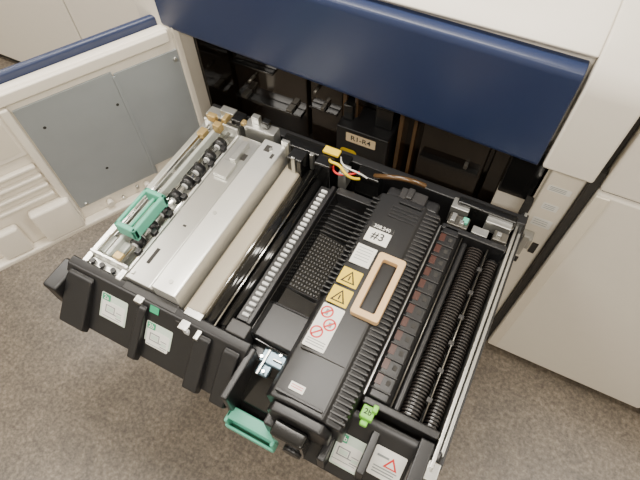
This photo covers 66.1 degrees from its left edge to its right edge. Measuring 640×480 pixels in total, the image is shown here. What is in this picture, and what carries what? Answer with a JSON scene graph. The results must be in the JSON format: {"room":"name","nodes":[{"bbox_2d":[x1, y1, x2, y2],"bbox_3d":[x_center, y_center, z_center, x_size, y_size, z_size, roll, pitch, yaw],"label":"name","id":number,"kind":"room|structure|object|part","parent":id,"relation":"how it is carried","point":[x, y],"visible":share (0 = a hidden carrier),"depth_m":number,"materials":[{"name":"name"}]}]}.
{"room":"print room","nodes":[
{"label":"print room","id":0,"kind":"room"},
{"bbox_2d":[0,56,639,479],"bbox_3d":[-0.554,0.759,1.514,7.200,0.050,5.000,23,60,15],"label":"floor","id":1,"kind":"structure","parent":0,"point":[74,405],"depth_m":1.59,"materials":[{"name":"carpet"}]},
{"bbox_2d":[0,0,139,62],"bbox_3d":[-1.594,-1.622,2.207,3.190,1.400,0.700,23,60,15],"label":"storage cabinet","id":2,"kind":"object","parent":1,"relation":"on","point":[29,29],"visible":0.07,"depth_m":2.13,"materials":[{"name":"white plastic"}]},
{"bbox_2d":[134,0,639,338],"bbox_3d":[0.213,-0.433,1.514,1.135,1.220,0.710,23,60,15],"label":"printer","id":3,"kind":"object","parent":1,"relation":"on","point":[517,106],"visible":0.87,"depth_m":1.00,"materials":[{"name":"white plastic"}]},
{"bbox_2d":[0,24,174,270],"bbox_3d":[-0.673,-0.211,1.306,0.760,0.495,0.060,-30,62,-17],"label":"access door","id":4,"kind":"structure","parent":3,"relation":"attached to","point":[21,218],"depth_m":1.21,"materials":[{"name":"white plastic"}]},
{"bbox_2d":[0,125,20,160],"bbox_3d":[-0.840,-0.176,1.129,0.128,0.090,0.233,23,60,15],"label":"pocket","id":5,"kind":"object","parent":4,"relation":"attached to","point":[8,148],"depth_m":1.17,"materials":[{"name":"beige plastic"}]},
{"bbox_2d":[0,224,33,259],"bbox_3d":[-0.860,0.006,1.371,0.080,0.105,0.028,-30,62,-17],"label":"block","id":6,"kind":"object","parent":4,"relation":"on","point":[13,242],"visible":1,"depth_m":1.36,"materials":[{"name":"white plastic"}]},
{"bbox_2d":[0,163,35,183],"bbox_3d":[-0.813,-0.140,1.222,0.210,0.012,0.016,-30,62,-17],"label":"rib","id":7,"kind":"object","parent":4,"relation":"attached to","point":[29,167],"visible":1,"depth_m":1.24,"materials":[{"name":"white plastic"}]},
{"bbox_2d":[0,172,42,195],"bbox_3d":[-0.812,-0.120,1.252,0.210,0.012,0.016,-30,62,-17],"label":"rib","id":8,"kind":"object","parent":4,"relation":"attached to","point":[36,176],"visible":1,"depth_m":1.26,"materials":[{"name":"white plastic"}]},
{"bbox_2d":[0,181,48,207],"bbox_3d":[-0.812,-0.102,1.281,0.210,0.012,0.016,-30,62,-17],"label":"rib","id":9,"kind":"object","parent":4,"relation":"attached to","point":[42,185],"visible":1,"depth_m":1.29,"materials":[{"name":"white plastic"}]},
{"bbox_2d":[0,189,54,218],"bbox_3d":[-0.811,-0.083,1.311,0.210,0.012,0.016,-30,62,-17],"label":"rib","id":10,"kind":"object","parent":4,"relation":"attached to","point":[18,207],"visible":1,"depth_m":1.31,"materials":[{"name":"white plastic"}]},
{"bbox_3d":[-0.713,-0.177,1.288,0.020,0.430,0.018,-30,62,-17],"label":"vertical rail","id":11,"kind":"part","parent":4,"relation":"part of","materials":[{"name":"white plastic"}]},
{"bbox_2d":[28,196,84,240],"bbox_3d":[-0.747,-0.062,1.401,0.110,0.125,0.035,-30,62,-17],"label":"block","id":12,"kind":"object","parent":4,"relation":"attached to","point":[57,217],"visible":0.98,"depth_m":1.38,"materials":[{"name":"white plastic"}]},
{"bbox_3d":[-0.665,-0.072,1.493,0.730,0.020,0.030,-30,62,-17],"label":"lower rail","id":13,"kind":"part","parent":4,"relation":"part of","materials":[{"name":"white plastic"}]},
{"bbox_2d":[0,14,156,83],"bbox_3d":[-0.695,-0.242,1.318,0.790,0.520,0.020,-30,62,-17],"label":"blue outer skin","id":14,"kind":"object","parent":4,"relation":"attached to","point":[12,72],"visible":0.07,"depth_m":1.15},
{"bbox_2d":[12,72,154,207],"bbox_3d":[-0.606,-0.252,1.321,0.238,0.372,0.005,-30,62,-17],"label":"metal plate","id":15,"kind":"object","parent":4,"relation":"attached to","point":[86,133],"visible":1,"depth_m":1.29,"materials":[{"name":"grey metal"}]},
{"bbox_3d":[-0.680,-0.327,1.104,0.740,0.030,0.014,-30,62,-17],"label":"top rail","id":16,"kind":"part","parent":4,"relation":"part of","materials":[{"name":"white plastic"}]},
{"bbox_2d":[106,180,149,206],"bbox_3d":[-0.694,-0.111,1.409,0.590,0.145,0.020,-30,62,-17],"label":"studs","id":17,"kind":"object","parent":4,"relation":"attached to","point":[110,201],"visible":0.56,"depth_m":1.48,"materials":[{"name":"white plastic"}]},
{"bbox_2d":[84,57,177,205],"bbox_3d":[-0.529,-0.276,1.375,0.390,0.385,0.010,-30,62,-17],"label":"pegs","id":18,"kind":"object","parent":4,"relation":"attached to","point":[175,59],"visible":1,"depth_m":1.50,"materials":[{"name":"metal"}]},
{"bbox_2d":[112,76,157,172],"bbox_3d":[-0.504,-0.304,1.360,0.007,0.360,0.008,23,60,15],"label":"ridge","id":19,"kind":"object","parent":4,"relation":"attached to","point":[114,77],"depth_m":1.33,"materials":[{"name":"grey metal"}]},
{"bbox_2d":[113,49,199,164],"bbox_3d":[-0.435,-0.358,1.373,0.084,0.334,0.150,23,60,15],"label":"metal plate","id":20,"kind":"object","parent":4,"relation":"attached to","point":[155,90],"depth_m":1.34,"materials":[{"name":"grey metal"}]},
{"bbox_2d":[170,28,204,125],"bbox_3d":[-0.364,-0.402,1.421,0.018,0.500,0.040,-30,62,-17],"label":"hinge edge","id":21,"kind":"object","parent":4,"relation":"attached to","point":[176,35],"visible":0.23,"depth_m":1.32,"materials":[{"name":"beige plastic"}]},
{"bbox_2d":[43,104,528,479],"bbox_3d":[-0.067,0.054,1.096,0.876,0.221,0.696,23,60,15],"label":"drawer","id":22,"kind":"object","parent":3,"relation":"attached to","point":[226,366],"visible":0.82,"depth_m":1.00,"materials":[{"name":"grey plastic"}]},
{"bbox_3d":[-0.351,0.180,1.027,0.450,0.113,0.112,23,60,15],"label":"panel","id":23,"kind":"part","parent":22,"relation":"part of","materials":[{"name":"black plastic"}]},
{"bbox_2d":[90,117,239,280],"bbox_3d":[-0.353,-0.095,1.166,0.105,0.145,0.465,23,60,15],"label":"roller assembly","id":24,"kind":"object","parent":22,"relation":"in","point":[142,222],"visible":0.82,"depth_m":1.12,"materials":[{"name":"grey metal"}]},
{"bbox_3d":[-0.389,-0.058,1.077,0.054,0.035,0.112,23,60,15],"label":"green lever","id":25,"kind":"part","parent":24,"relation":"part of","materials":[{"name":"teal plastic"}]},
{"bbox_3d":[-0.389,-0.051,1.089,0.032,0.007,0.084,23,60,15],"label":"green lever","id":26,"kind":"part","parent":24,"relation":"part of","materials":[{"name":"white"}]},
{"bbox_3d":[-0.345,-0.083,1.208,0.100,0.060,0.435,23,60,15],"label":"plate","id":27,"kind":"part","parent":24,"relation":"part of","materials":[{"name":"grey metal"}]},
{"bbox_2d":[122,136,371,358],"bbox_3d":[-0.138,0.017,1.095,0.387,0.136,0.495,23,60,15],"label":"fuser unit","id":28,"kind":"object","parent":22,"relation":"in","point":[250,254],"visible":0.85,"depth_m":1.06,"materials":[{"name":"grey metal"}]},
{"bbox_3d":[-0.066,0.030,1.074,0.038,0.064,0.380,23,60,15],"label":"tooth rail","id":29,"kind":"part","parent":28,"relation":"part of","materials":[{"name":"black plastic"}]},
{"bbox_2d":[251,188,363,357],"bbox_3d":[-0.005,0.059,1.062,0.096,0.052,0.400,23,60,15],"label":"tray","id":30,"kind":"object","parent":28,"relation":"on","point":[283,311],"depth_m":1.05,"materials":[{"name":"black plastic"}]},
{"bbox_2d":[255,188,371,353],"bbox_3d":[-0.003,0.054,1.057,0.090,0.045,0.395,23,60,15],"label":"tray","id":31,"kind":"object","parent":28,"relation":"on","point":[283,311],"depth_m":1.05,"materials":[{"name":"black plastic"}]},
{"bbox_3d":[-0.133,0.374,0.972,0.111,0.050,0.037,23,60,15],"label":"green handle","id":32,"kind":"part","parent":22,"relation":"part of","materials":[{"name":"teal plastic"}]},
{"bbox_2d":[266,187,440,459],"bbox_3d":[0.078,0.143,0.992,0.152,0.155,0.587,23,60,15],"label":"cartridge","id":33,"kind":"object","parent":22,"relation":"in","point":[316,393],"visible":1,"depth_m":0.91,"materials":[{"name":"black plastic"}]},
{"bbox_3d":[-0.050,0.382,0.885,0.036,0.036,0.010,23,60,15],"label":"knob","id":34,"kind":"part","parent":33,"relation":"part of","materials":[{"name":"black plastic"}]},
{"bbox_3d":[0.038,0.107,0.940,0.042,0.002,0.038,23,60,15],"label":"warning plate","id":35,"kind":"part","parent":33,"relation":"part of","materials":[{"name":"yellow"}]},
{"bbox_3d":[0.058,0.073,0.961,0.042,0.002,0.038,23,60,15],"label":"warning plate","id":36,"kind":"part","parent":33,"relation":"part of","materials":[{"name":"yellow"}]},
{"bbox_3d":[0.113,0.091,0.942,0.057,0.015,0.145,23,60,15],"label":"tan handle","id":37,"kind":"part","parent":33,"relation":"part of","materials":[{"name":"brown plastic"}]},
{"bbox_3d":[0.067,0.389,0.914,0.276,0.138,0.111,23,60,15],"label":"panel","id":38,"kind":"part","parent":22,"relation":"part of","materials":[{"name":"black plastic"}]},
{"bbox_2d":[359,212,508,442],"bbox_3d":[0.232,0.176,0.991,0.146,0.127,0.497,23,60,15],"label":"paper transport rollers","id":39,"kind":"object","parent":22,"relation":"in","point":[409,389],"visible":1,"depth_m":0.95,"materials":[{"name":"black plastic"}]},
{"bbox_3d":[0.338,0.200,1.041,0.017,0.125,0.600,23,60,15],"label":"rail","id":40,"kind":"part","parent":22,"relation":"part of","materials":[{"name":"silver metal"}]},
{"bbox_3d":[0.035,-0.403,1.039,0.935,0.254,0.039,23,60,15],"label":"blue panel","id":41,"kind":"part","parent":3,"relation":"part of","materials":[{"name":"blue plastic"}]},
{"bbox_2d":[371,453,395,479],"bbox_3d":[0.117,0.402,0.871,0.044,0.028,0.027,23,60,15],"label":"print","id":42,"kind":"object","parent":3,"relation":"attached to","point":[383,465],"depth_m":0.87,"materials":[{"name":"grey paper"}]},
{"bbox_3d":[0.486,-0.064,1.306,0.085,0.240,0.015,23,60,15],"label":"frame","id":43,"kind":"part","parent":3,"relation":"part of","materials":[{"name":"beige plastic"}]},
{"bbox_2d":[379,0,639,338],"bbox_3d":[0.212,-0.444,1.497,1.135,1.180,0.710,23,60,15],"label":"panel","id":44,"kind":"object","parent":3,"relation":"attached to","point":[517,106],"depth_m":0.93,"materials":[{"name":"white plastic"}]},
{"bbox_3d":[0.477,-0.166,1.127,0.085,0.172,0.040,23,60,15],"label":"frame","id":45,"kind":"part","parent":3,"relation":"part of","materials":[{"name":"black plastic"}]},
{"bbox_2d":[488,126,639,407],"bbox_3d":[0.940,-0.151,1.271,0.493,1.300,0.707,23,60,15],"label":"cabinet","id":46,"kind":"object","parent":1,"relation":"on","point":[577,318],"visible":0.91,"depth_m":1.28,"materials":[{"name":"white plastic"}]}
]}

